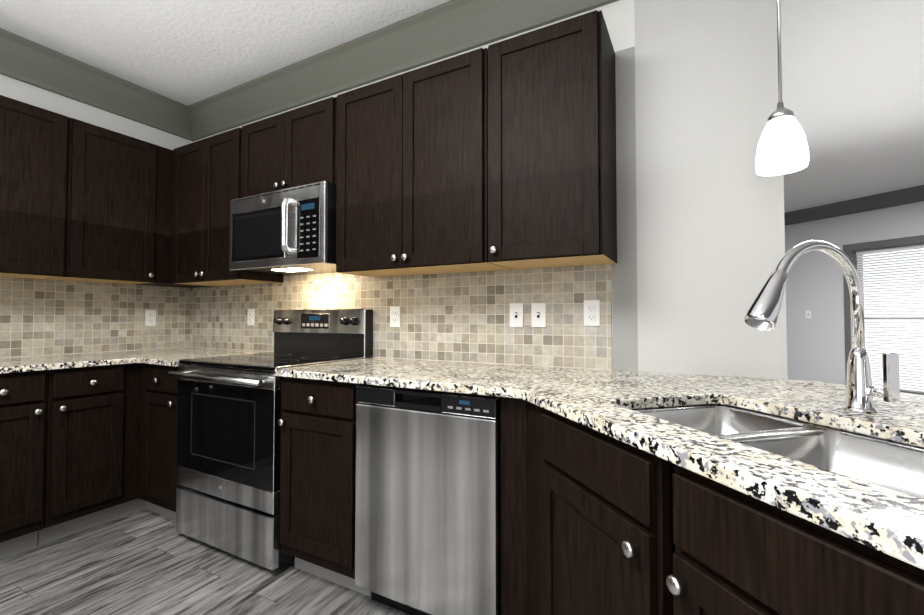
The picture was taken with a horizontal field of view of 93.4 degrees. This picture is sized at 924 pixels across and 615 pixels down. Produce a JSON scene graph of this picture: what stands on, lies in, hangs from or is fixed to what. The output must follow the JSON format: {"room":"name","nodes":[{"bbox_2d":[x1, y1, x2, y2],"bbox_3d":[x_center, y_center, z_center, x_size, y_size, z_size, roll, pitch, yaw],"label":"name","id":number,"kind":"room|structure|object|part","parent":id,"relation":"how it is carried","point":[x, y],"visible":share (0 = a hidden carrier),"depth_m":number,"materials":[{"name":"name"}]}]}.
{"room":"kitchen","nodes":[
{"label":"kitchen","id":0,"kind":"room"},
{"bbox_2d":[0,74,192,442],"bbox_3d":[-3.565,-0.213,0.835,0.120,2.740,6.120,-1,-2,28],"label":"wall","id":1,"kind":"structure","parent":0,"point":[18,90],"depth_m":2.81,"materials":[{"name":"white paint"}]},
{"bbox_2d":[0,95,68,278],"bbox_3d":[-2.478,-0.636,2.344,0.361,0.918,0.460,-1,-2,28],"label":"upper cabinet","id":2,"kind":"object","parent":1,"relation":"attached to","point":[33,167],"visible":1,"depth_m":2.35,"materials":[{"name":"brown wood"}]},
{"bbox_2d":[0,277,189,357],"bbox_3d":[-3.539,0.012,0.741,0.008,0.458,5.990,-1,-2,28],"label":"backsplash","id":3,"kind":"structure","parent":1,"relation":"attached to","point":[39,317],"depth_m":2.80,"materials":[{"name":"tile"}]},
{"bbox_2d":[145,310,155,325],"bbox_3d":[-2.234,0.074,3.127,0.010,0.115,0.070,-1,-2,28],"label":"electrical outlet","id":4,"kind":"object","parent":3,"relation":"attached to","point":[150,317],"visible":1,"depth_m":3.12,"materials":[{"name":"white plastic"}]},
{"bbox_2d":[0,28,195,140],"bbox_3d":[-3.497,-1.478,0.762,0.100,0.215,6.000,-1,-2,28],"label":"soffit","id":5,"kind":"structure","parent":1,"relation":"attached to","point":[22,59],"depth_m":2.78,"materials":[{"name":"grey paint"}]},
{"bbox_2d":[48,117,156,283],"bbox_3d":[-2.256,-0.626,2.752,0.361,0.918,0.460,-1,-2,28],"label":"upper cabinet","id":6,"kind":"object","parent":1,"relation":"attached to","point":[111,209],"visible":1,"depth_m":2.66,"materials":[{"name":"brown wood"}]},
{"bbox_2d":[132,145,172,284],"bbox_3d":[-2.146,-0.620,3.010,0.310,0.918,0.098,-1,-2,28],"label":"cabinet filler","id":7,"kind":"object","parent":1,"relation":"attached to","point":[163,218],"visible":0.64,"depth_m":2.94,"materials":[{"name":"brown wood"}]},
{"bbox_2d":[0,509,409,614],"bbox_3d":[4.166,1.239,3.081,11.700,0.050,17.500,-1,-2,28],"label":"floor","id":8,"kind":"structure","parent":0,"point":[145,562],"depth_m":1.88,"materials":[{"name":"wood"}]},
{"bbox_2d":[0,370,47,558],"bbox_3d":[-2.384,0.752,2.139,0.681,0.876,0.330,-1,-2,28],"label":"base cabinet","id":9,"kind":"object","parent":8,"relation":"on","point":[23,409],"visible":1,"depth_m":2.07,"materials":[{"name":"brown wood"}]},
{"bbox_2d":[0,347,223,373],"bbox_3d":[-3.238,0.252,0.577,0.690,0.030,6.000,-1,-2,28],"label":"countertop","id":10,"kind":"structure","parent":9,"relation":"on","point":[62,361],"depth_m":2.36,"materials":[{"name":"beige stone"}]},
{"bbox_2d":[37,364,125,545],"bbox_3d":[-2.225,0.759,2.433,0.681,0.876,0.330,-1,-2,28],"label":"base cabinet","id":11,"kind":"object","parent":8,"relation":"on","point":[84,467],"visible":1,"depth_m":2.27,"materials":[{"name":"brown wood"}]},
{"bbox_2d":[116,363,145,518],"bbox_3d":[-2.133,0.765,2.656,0.630,0.876,0.150,-1,-2,28],"label":"cabinet filler","id":12,"kind":"object","parent":8,"relation":"on","point":[132,503],"visible":0.29,"depth_m":2.48,"materials":[{"name":"brown wood"}]},
{"bbox_2d":[138,364,180,520],"bbox_3d":[-1.561,0.765,2.675,0.505,0.876,0.681,-1,-2,28],"label":"base cabinet","id":13,"kind":"object","parent":8,"relation":"on","point":[159,485],"depth_m":2.39,"materials":[{"name":"brown wood"}]},
{"bbox_3d":[-1.714,0.768,2.788,0.129,0.876,0.630,-1,-2,28],"label":"back corner base cabinet filler","id":14,"kind":"part","parent":13,"relation":"part of","materials":[{"name":"brown wood"}]},
{"bbox_2d":[136,349,268,366],"bbox_3d":[-1.502,0.304,2.659,0.377,0.030,0.684,-1,-2,28],"label":"countertop","id":15,"kind":"structure","parent":13,"relation":"on","point":[166,358],"depth_m":2.61,"materials":[{"name":"beige stone"}]},
{"bbox_2d":[168,309,372,569],"bbox_3d":[-1.013,0.600,2.352,0.760,1.190,0.721,-1,-2,28],"label":"electric range","id":16,"kind":"object","parent":8,"relation":"on","point":[230,410],"visible":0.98,"depth_m":2.10,"materials":[{"name":"silver metal"}]},
{"bbox_2d":[278,377,371,596],"bbox_3d":[-0.467,0.751,2.083,0.444,0.876,0.681,-1,-2,28],"label":"base cabinet","id":17,"kind":"object","parent":8,"relation":"on","point":[317,422],"visible":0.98,"depth_m":1.81,"materials":[{"name":"brown wood"}]},
{"bbox_2d":[355,384,500,614],"bbox_3d":[-0.004,0.746,1.831,0.600,0.872,0.633,-1,-2,28],"label":"dishwasher","id":18,"kind":"object","parent":8,"relation":"on","point":[428,504],"visible":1,"depth_m":1.54,"materials":[{"name":"silver metal"}]},
{"bbox_2d":[501,397,543,614],"bbox_3d":[0.418,0.735,1.473,0.470,0.876,0.520,-1,-2,28],"label":"cabinet filler","id":19,"kind":"object","parent":8,"relation":"on","point":[521,458],"visible":0.25,"depth_m":1.40,"materials":[{"name":"brown wood"}]},
{"bbox_2d":[540,409,674,614],"bbox_3d":[0.573,0.726,1.120,0.651,0.876,0.478,0,-1,-17],"label":"base cabinet","id":20,"kind":"object","parent":8,"relation":"on","point":[607,546],"visible":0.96,"depth_m":0.98,"materials":[{"name":"brown wood"}]},
{"bbox_2d":[666,464,923,614],"bbox_3d":[0.780,0.709,0.420,0.651,0.876,0.918,0,-1,-17],"label":"base cabinet","id":21,"kind":"object","parent":8,"relation":"on","point":[738,553],"visible":1,"depth_m":0.61,"materials":[{"name":"brown wood"}]},
{"bbox_2d":[275,357,923,569],"bbox_3d":[0.521,0.252,0.601,3.604,0.030,2.375,-1,-2,28],"label":"countertop","id":22,"kind":"structure","parent":21,"relation":"on","point":[887,521],"depth_m":1.03,"materials":[{"name":"beige stone"}]},
{"bbox_2d":[633,404,923,519],"bbox_3d":[0.691,0.372,0.828,0.442,0.194,0.867,0,-1,-17],"label":"double-bowl sink","id":23,"kind":"object","parent":22,"relation":"in","point":[895,466],"visible":0.17,"depth_m":0.97,"materials":[{"name":"silver metal"}]},
{"bbox_2d":[744,240,899,412],"bbox_3d":[0.821,0.044,0.998,0.371,0.406,0.101,0,-1,-17],"label":"pull-down faucet","id":24,"kind":"object","parent":22,"relation":"on","point":[763,312],"visible":1,"depth_m":1.02,"materials":[{"name":"silver metal"}]},
{"bbox_2d":[0,0,923,212],"bbox_3d":[4.166,-1.550,3.151,11.700,0.050,17.500,-1,-2,28],"label":"ceiling","id":25,"kind":"structure","parent":0,"point":[853,85],"depth_m":2.62,"materials":[{"name":"white paint"}]},
{"bbox_2d":[755,0,808,175],"bbox_3d":[0.980,-0.996,1.351,0.134,1.146,0.134,-1,-2,28],"label":"pendant light","id":26,"kind":"object","parent":25,"relation":"hanging from","point":[782,148],"visible":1,"depth_m":1.31,"materials":[{"name":"white glass"}]},
{"bbox_2d":[193,0,786,378],"bbox_3d":[-0.434,-0.170,2.547,3.753,2.740,0.124,-1,-2,28],"label":"wall","id":27,"kind":"structure","parent":0,"point":[710,228],"depth_m":1.73,"materials":[{"name":"grey paint"}]},
{"bbox_2d":[148,150,215,287],"bbox_3d":[-2.031,-0.615,3.180,0.348,0.918,0.310,-1,-2,28],"label":"cabinet filler","id":28,"kind":"object","parent":27,"relation":"attached to","point":[181,285],"visible":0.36,"depth_m":3.03,"materials":[{"name":"brown wood"}]},
{"bbox_2d":[172,128,282,285],"bbox_3d":[-1.576,-0.622,2.904,0.715,0.918,0.361,-1,-2,28],"label":"upper cabinet","id":29,"kind":"object","parent":27,"relation":"attached to","point":[206,180],"visible":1,"depth_m":2.77,"materials":[{"name":"brown wood"}]},
{"bbox_2d":[241,97,336,197],"bbox_3d":[-0.923,-0.860,2.556,0.762,0.460,0.361,-1,-2,28],"label":"upper cabinet","id":30,"kind":"object","parent":27,"relation":"attached to","point":[292,148],"visible":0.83,"depth_m":2.40,"materials":[{"name":"brown wood"}]},
{"bbox_2d":[229,181,336,275],"bbox_3d":[-0.944,-0.421,2.499,0.762,0.414,0.441,-1,-2,28],"label":"over-the-range microwave","id":31,"kind":"object","parent":30,"relation":"attached to","point":[288,231],"visible":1,"depth_m":2.33,"materials":[{"name":"silver metal"}]},
{"bbox_2d":[283,272,373,282],"bbox_3d":[-0.838,-0.213,2.696,0.802,0.090,0.008,-1,-2,28],"label":"backsplash","id":32,"kind":"structure","parent":27,"relation":"attached to","point":[316,277],"depth_m":2.71,"materials":[{"name":"tile"}]},
{"bbox_2d":[189,264,611,369],"bbox_3d":[-0.734,0.059,2.632,3.140,0.458,0.008,-1,-2,28],"label":"backsplash","id":33,"kind":"structure","parent":27,"relation":"attached to","point":[461,317],"depth_m":2.26,"materials":[{"name":"tile"}]},
{"bbox_2d":[247,309,254,324],"bbox_3d":[-1.464,0.067,3.016,0.070,0.115,0.010,-1,-2,28],"label":"electrical outlet","id":34,"kind":"object","parent":33,"relation":"attached to","point":[250,316],"visible":1,"depth_m":3.01,"materials":[{"name":"white plastic"}]},
{"bbox_2d":[390,306,399,326],"bbox_3d":[-0.373,0.052,2.426,0.070,0.115,0.010,-1,-2,28],"label":"electrical outlet","id":35,"kind":"object","parent":33,"relation":"attached to","point":[394,316],"visible":1,"depth_m":2.42,"materials":[{"name":"white plastic"}]},
{"bbox_2d":[510,303,522,326],"bbox_3d":[0.258,0.036,2.080,0.070,0.115,0.016,-1,-2,28],"label":"light switch","id":36,"kind":"object","parent":33,"relation":"attached to","point":[516,314],"visible":1,"depth_m":2.08,"materials":[{"name":"white plastic"}]},
{"bbox_2d":[531,303,545,326],"bbox_3d":[0.355,0.035,2.028,0.070,0.115,0.016,-1,-2,28],"label":"light switch","id":37,"kind":"object","parent":33,"relation":"attached to","point":[538,314],"visible":1,"depth_m":2.03,"materials":[{"name":"white plastic"}]},
{"bbox_2d":[584,300,599,325],"bbox_3d":[0.570,0.024,1.915,0.070,0.115,0.010,-1,-2,28],"label":"electrical outlet","id":38,"kind":"object","parent":33,"relation":"attached to","point":[591,312],"visible":1,"depth_m":1.91,"materials":[{"name":"white plastic"}]},
{"bbox_2d":[184,0,618,139],"bbox_3d":[-0.433,-1.435,2.455,3.633,0.215,0.100,-1,-2,28],"label":"soffit","id":39,"kind":"structure","parent":27,"relation":"attached to","point":[444,30],"depth_m":2.46,"materials":[{"name":"grey paint"}]},
{"bbox_2d":[336,48,513,276],"bbox_3d":[-0.208,-0.641,2.163,0.852,0.918,0.361,-1,-2,28],"label":"upper cabinet","id":40,"kind":"object","parent":27,"relation":"attached to","point":[412,177],"visible":1,"depth_m":2.00,"materials":[{"name":"brown wood"}]},
{"bbox_2d":[488,10,616,268],"bbox_3d":[0.378,-0.649,1.845,0.470,0.918,0.361,-1,-2,28],"label":"upper cabinet","id":41,"kind":"object","parent":27,"relation":"attached to","point":[552,198],"visible":1,"depth_m":1.71,"materials":[{"name":"brown wood"}]},
{"bbox_2d":[612,46,637,370],"bbox_3d":[0.697,-0.424,1.872,0.100,1.386,0.004,-1,-2,28],"label":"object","id":42,"kind":"structure","parent":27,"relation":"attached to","point":[625,318],"depth_m":1.87,"materials":[{"name":"grey paint"}]},
{"bbox_2d":[785,201,923,384],"bbox_3d":[4.179,-0.016,8.688,0.201,2.740,9.000,1,-2,-25],"label":"wall","id":43,"kind":"structure","parent":0,"point":[816,340],"depth_m":6.23,"materials":[{"name":"grey paint"}]},
{"bbox_2d":[806,311,810,317],"bbox_3d":[5.095,0.103,6.411,0.016,0.115,0.070,1,-2,-25],"label":"light switch","id":44,"kind":"object","parent":43,"relation":"attached to","point":[808,314],"visible":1,"depth_m":6.41,"materials":[{"name":"white plastic"}]},
{"bbox_2d":[784,185,923,225],"bbox_3d":[4.664,-1.334,7.293,0.100,0.175,12.000,1,-2,-25],"label":"crown molding","id":45,"kind":"structure","parent":43,"relation":"attached to","point":[890,199],"depth_m":5.84,"materials":[{"name":"grey paint"}]},
{"bbox_3d":[5.732,1.163,5.255,0.200,0.210,1.520,1,-2,-25],"label":"wall","id":46,"kind":"structure","parent":0,"visible":0},
{"bbox_2d":[843,235,923,394],"bbox_3d":[5.708,0.133,5.269,0.214,2.030,1.700,1,-2,-25],"label":"living room window","id":47,"kind":"structure","parent":46,"relation":"in","point":[892,279],"depth_m":5.63,"materials":[{"name":"grey"}]}
]}

